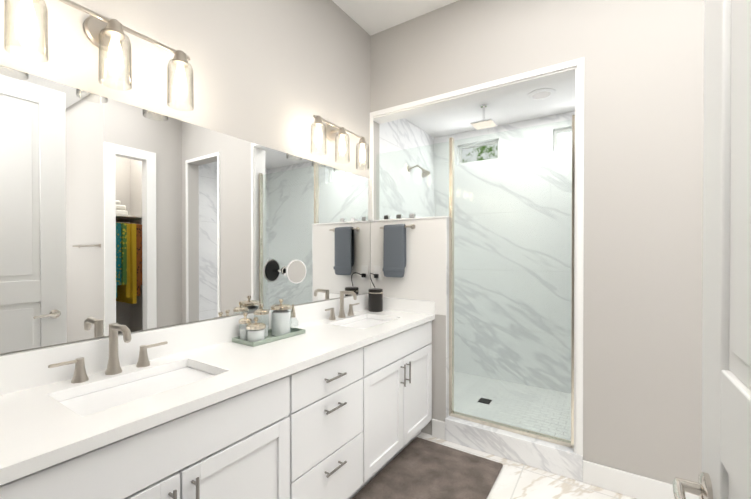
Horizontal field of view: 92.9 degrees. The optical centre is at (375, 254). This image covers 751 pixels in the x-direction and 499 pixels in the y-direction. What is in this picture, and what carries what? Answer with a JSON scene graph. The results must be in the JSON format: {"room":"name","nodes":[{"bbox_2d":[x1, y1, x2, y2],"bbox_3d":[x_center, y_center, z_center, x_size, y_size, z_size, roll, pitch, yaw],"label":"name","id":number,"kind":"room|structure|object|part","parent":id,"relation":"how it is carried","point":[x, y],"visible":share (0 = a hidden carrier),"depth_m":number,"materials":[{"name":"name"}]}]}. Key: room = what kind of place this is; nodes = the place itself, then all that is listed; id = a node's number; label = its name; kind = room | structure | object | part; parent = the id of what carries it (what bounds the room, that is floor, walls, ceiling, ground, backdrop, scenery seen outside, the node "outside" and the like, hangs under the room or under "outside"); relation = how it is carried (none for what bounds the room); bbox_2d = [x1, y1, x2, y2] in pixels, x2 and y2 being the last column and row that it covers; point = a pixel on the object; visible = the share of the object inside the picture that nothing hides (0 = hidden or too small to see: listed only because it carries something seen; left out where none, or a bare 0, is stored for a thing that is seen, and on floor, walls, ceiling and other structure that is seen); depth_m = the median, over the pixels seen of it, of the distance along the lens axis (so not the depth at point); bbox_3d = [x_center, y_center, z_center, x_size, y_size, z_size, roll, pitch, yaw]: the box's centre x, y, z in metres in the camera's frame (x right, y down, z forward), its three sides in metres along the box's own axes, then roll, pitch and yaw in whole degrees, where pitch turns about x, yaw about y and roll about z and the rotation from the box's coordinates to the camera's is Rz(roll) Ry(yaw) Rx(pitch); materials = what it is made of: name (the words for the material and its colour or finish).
{"room":"bathroom","nodes":[
{"label":"bathroom","id":0,"kind":"room"},
{"bbox_2d":[0,0,433,354],"bbox_3d":[-0.711,-0.230,2.111,0.150,3.200,5.200,0,0,33],"label":"wall","id":1,"kind":"structure","parent":0,"point":[275,74],"depth_m":2.01,"materials":[{"name":"grey paint"}]},
{"bbox_2d":[4,0,193,110],"bbox_3d":[-1.008,-0.787,1.363,0.166,0.290,0.593,0,0,33],"label":"sconce","id":2,"kind":"object","parent":1,"relation":"attached to","point":[102,33],"visible":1,"depth_m":1.33,"materials":[{"name":"glass"}]},
{"bbox_2d":[0,295,367,394],"bbox_3d":[-0.680,0.389,2.004,0.020,0.127,2.364,0,0,33],"label":"backsplash","id":3,"kind":"structure","parent":1,"relation":"attached to","point":[19,370],"depth_m":1.54,"materials":[{"name":"white stone"}]},
{"bbox_2d":[0,65,369,353],"bbox_3d":[-0.640,-0.153,1.966,0.128,0.947,2.341,0,0,33],"label":"wall mirror","id":4,"kind":"object","parent":1,"relation":"attached to","point":[132,218],"depth_m":1.54,"materials":[{"name":"silver mirror"}]},
{"bbox_3d":[-0.512,0.100,2.157,0.122,0.142,0.142,0,0,33],"label":"mounted magnifying mirror","id":5,"kind":"part","parent":4,"relation":"part of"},
{"bbox_2d":[310,115,368,169],"bbox_3d":[-0.258,-0.794,2.510,0.166,0.290,0.593,0,0,33],"label":"sconce","id":6,"kind":"object","parent":1,"relation":"attached to","point":[330,130],"visible":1,"depth_m":2.48,"materials":[{"name":"glass"}]},
{"bbox_2d":[407,165,429,177],"bbox_3d":[0.433,-0.831,3.545,0.230,0.136,0.094,0,0,33],"label":"shower head","id":7,"kind":"object","parent":1,"relation":"attached to","point":[424,174],"depth_m":3.53},
{"bbox_2d":[332,0,457,35],"bbox_3d":[1.214,-1.872,0.842,5.050,0.100,5.200,0,0,33],"label":"ceiling","id":8,"kind":"structure","parent":0,"point":[371,17],"depth_m":2.68,"materials":[{"name":"white paint"}]},
{"bbox_2d":[405,78,574,137],"bbox_3d":[1.601,-1.384,2.890,3.160,0.080,1.353,0,0,33],"label":"ceiling","id":9,"kind":"structure","parent":0,"point":[518,106],"depth_m":3.35,"materials":[{"name":"white paint"}]},
{"bbox_2d":[470,104,496,129],"bbox_3d":[0.975,-1.256,3.212,0.190,0.178,0.190,0,0,33],"label":"shower head","id":10,"kind":"object","parent":9,"relation":"hanging from","point":[483,123],"visible":1,"depth_m":3.19},
{"bbox_2d":[528,88,554,99],"bbox_3d":[1.385,-1.338,2.979,0.210,0.012,0.210,0,0,33],"label":"recessed light","id":11,"kind":"object","parent":9,"relation":"in","point":[540,94],"visible":1,"depth_m":2.96,"materials":[{"name":"white"}]},
{"bbox_2d":[364,432,635,498],"bbox_3d":[0.811,1.431,0.246,5.050,0.100,3.730,0,0,33],"label":"floor","id":12,"kind":"structure","parent":0,"point":[515,480],"depth_m":2.13,"materials":[{"name":"stone"}]},
{"bbox_2d":[0,311,433,498],"bbox_3d":[-0.437,0.932,1.848,0.599,0.880,2.364,0,0,33],"label":"bathroom vanity","id":13,"kind":"object","parent":12,"relation":"on","point":[334,401],"depth_m":1.40,"materials":[{"name":"white"}]},
{"bbox_2d":[0,311,434,478],"bbox_3d":[-0.444,0.477,1.850,0.583,0.047,2.364,0,0,33],"label":"countertop","id":14,"kind":"structure","parent":13,"relation":"on","point":[237,366],"depth_m":1.27,"materials":[{"name":"white stone"}]},
{"bbox_2d":[48,323,167,382],"bbox_3d":[-0.970,0.360,1.351,0.157,0.194,0.381,0,0,33],"label":"faucet","id":15,"kind":"object","parent":14,"relation":"on","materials":[{"name":"metal"}]},
{"bbox_2d":[59,367,209,401],"bbox_3d":[-0.827,0.552,1.289,0.348,0.120,0.518,0,0,33],"label":"sink","id":16,"kind":"object","parent":14,"relation":"in","point":[148,384],"depth_m":1.34,"materials":[{"name":"white ceramic"}]},
{"bbox_2d":[232,299,304,346],"bbox_3d":[-0.575,0.350,1.953,0.175,0.206,0.360,0,0,33],"label":"tray","id":17,"kind":"object","parent":14,"relation":"on","point":[255,333],"visible":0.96,"depth_m":1.93,"materials":[{"name":"grey"}]},
{"bbox_2d":[324,291,359,318],"bbox_3d":[-0.198,0.352,2.531,0.157,0.194,0.381,0,0,33],"label":"faucet","id":18,"kind":"object","parent":14,"relation":"on","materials":[{"name":"metal"}]},
{"bbox_2d":[368,288,382,311],"bbox_3d":[0.001,0.359,2.837,0.116,0.177,0.116,0,0,33],"label":"jar","id":19,"kind":"object","parent":14,"relation":"on","point":[375,299],"visible":0.98,"depth_m":2.79,"materials":[{"name":"glass"}]},
{"bbox_2d":[352,437,502,498],"bbox_3d":[0.305,1.359,2.080,0.625,0.021,0.945,0,0,33],"label":"bath mat","id":20,"kind":"object","parent":12,"relation":"on","point":[418,468],"visible":1,"depth_m":2.18,"materials":[{"name":"brown fabric"}]},
{"bbox_2d":[434,111,574,392],"bbox_3d":[1.931,-0.237,3.400,3.160,3.200,0.150,0,0,33],"label":"wall","id":21,"kind":"structure","parent":0,"point":[546,125],"depth_m":3.65,"materials":[{"name":"stone"}]},
{"bbox_2d":[459,140,498,164],"bbox_3d":[1.141,-1.111,3.917,0.457,0.220,0.040,0,0,33],"label":"window","id":22,"kind":"structure","parent":21,"relation":"in","point":[495,141],"depth_m":3.91,"materials":[{"name":"white"}]},
{"bbox_2d":[554,127,571,150],"bbox_3d":[1.951,-1.107,3.387,0.458,0.220,0.040,0,0,33],"label":"window","id":23,"kind":"structure","parent":21,"relation":"in","point":[565,130],"depth_m":3.48,"materials":[{"name":"white"}]},
{"bbox_2d":[454,371,570,440],"bbox_3d":[1.560,1.391,2.844,2.900,0.150,1.203,0,0,33],"label":"floor","id":24,"kind":"structure","parent":0,"point":[542,422],"depth_m":3.13,"materials":[{"name":"tile"}]},
{"bbox_2d":[478,398,491,403],"bbox_3d":[0.981,1.311,3.200,0.100,0.004,0.100,0,0,33],"label":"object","id":25,"kind":"structure","parent":24,"relation":"on","point":[487,401],"depth_m":3.20,"materials":[{"name":"grey metal"}]},
{"bbox_2d":[370,0,703,483],"bbox_3d":[1.263,-0.230,2.225,3.070,3.200,0.157,0,0,33],"label":"wall","id":26,"kind":"structure","parent":0,"point":[643,218],"depth_m":2.05,"materials":[{"name":"grey paint"}]},
{"bbox_2d":[370,266,380,287],"bbox_3d":[-0.019,0.177,2.894,0.084,0.174,0.153,0,0,33],"label":"outlet","id":27,"kind":"object","parent":26,"relation":"attached to","point":[377,273],"visible":1,"depth_m":2.94,"materials":[{"name":"white plastic"}]},
{"bbox_2d":[380,224,414,277],"bbox_3d":[0.168,-0.031,2.821,0.295,0.418,0.070,0,0,33],"label":"towel rail","id":28,"kind":"object","parent":26,"relation":"attached to","point":[394,254],"visible":1,"depth_m":2.79,"materials":[{"name":"grey fabric"}]},
{"bbox_2d":[383,224,405,277],"bbox_3d":[0.152,-0.030,2.819,0.197,0.422,0.050,0,0,33],"label":"towel","id":29,"kind":"object","parent":28,"relation":"hanging from","point":[394,246],"depth_m":2.80,"materials":[{"name":"grey fabric"}]},
{"bbox_2d":[383,297,434,314],"bbox_3d":[0.206,0.398,2.825,0.563,0.100,0.020,0,0,33],"label":"backsplash","id":30,"kind":"structure","parent":26,"relation":"attached to","point":[425,307],"depth_m":2.78,"materials":[{"name":"white stone"}]},
{"bbox_2d":[370,57,583,455],"bbox_3d":[1.180,0.013,2.275,2.837,2.392,0.151,0,0,33],"label":"trim","id":31,"kind":"structure","parent":26,"relation":"attached to","point":[564,71],"depth_m":2.18,"materials":[{"name":"white"}]},
{"bbox_2d":[446,416,582,481],"bbox_3d":[1.462,1.290,2.097,2.161,0.160,0.153,0,0,33],"label":"sill","id":32,"kind":"structure","parent":26,"relation":"attached to","point":[561,460],"depth_m":2.36,"materials":[{"name":"stone"}]},
{"bbox_2d":[384,115,574,447],"bbox_3d":[0.665,0.167,2.621,1.402,2.080,0.044,0,0,33],"label":"shower frame","id":33,"kind":"object","parent":32,"relation":"on","point":[532,434],"depth_m":2.59,"materials":[{"name":"beige"}]},
{"bbox_2d":[376,120,571,440],"bbox_3d":[0.622,0.165,2.649,1.470,2.035,0.010,0,0,33],"label":"glass wall","id":34,"kind":"structure","parent":33,"relation":"attached to","point":[499,263],"depth_m":2.47,"materials":[{"name":"clear glass"}]},
{"bbox_2d":[583,460,698,498],"bbox_3d":[1.491,1.306,1.996,0.574,0.130,0.016,0,0,33],"label":"baseboard","id":35,"kind":"structure","parent":26,"relation":"attached to","point":[621,482],"depth_m":2.03,"materials":[{"name":"white"}]},
{"bbox_3d":[0.548,-0.215,-0.302,4.900,3.200,0.120,0,0,33],"label":"wall","id":36,"kind":"structure","parent":0,"visible":0},
{"bbox_2d":[672,0,750,498],"bbox_3d":[0.460,0.070,0.372,0.154,2.598,0.870,0,0,33],"label":"entry door","id":37,"kind":"structure","parent":36,"relation":"in","point":[725,473],"depth_m":0.62,"materials":[{"name":"white"}]},
{"bbox_3d":[0.632,0.459,0.638,0.154,0.066,0.167,0,0,33],"label":"handle","id":38,"kind":"part","parent":37,"relation":"part of","materials":[{"name":"silver metal"}]},
{"label":"outside","id":39,"kind":"structure","parent":0,"visible":0},
{"bbox_2d":[462,144,497,162],"bbox_3d":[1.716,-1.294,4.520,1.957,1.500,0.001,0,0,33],"label":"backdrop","id":40,"kind":"structure","parent":39,"point":[477,155],"depth_m":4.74,"materials":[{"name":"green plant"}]},
{"bbox_2d":[558,132,571,148],"bbox_3d":[2.557,-1.238,3.492,1.958,1.200,0.001,0,0,33],"label":"sky","id":41,"kind":"structure","parent":39,"point":[562,138],"depth_m":3.83,"materials":[{"name":"white"}]}
]}

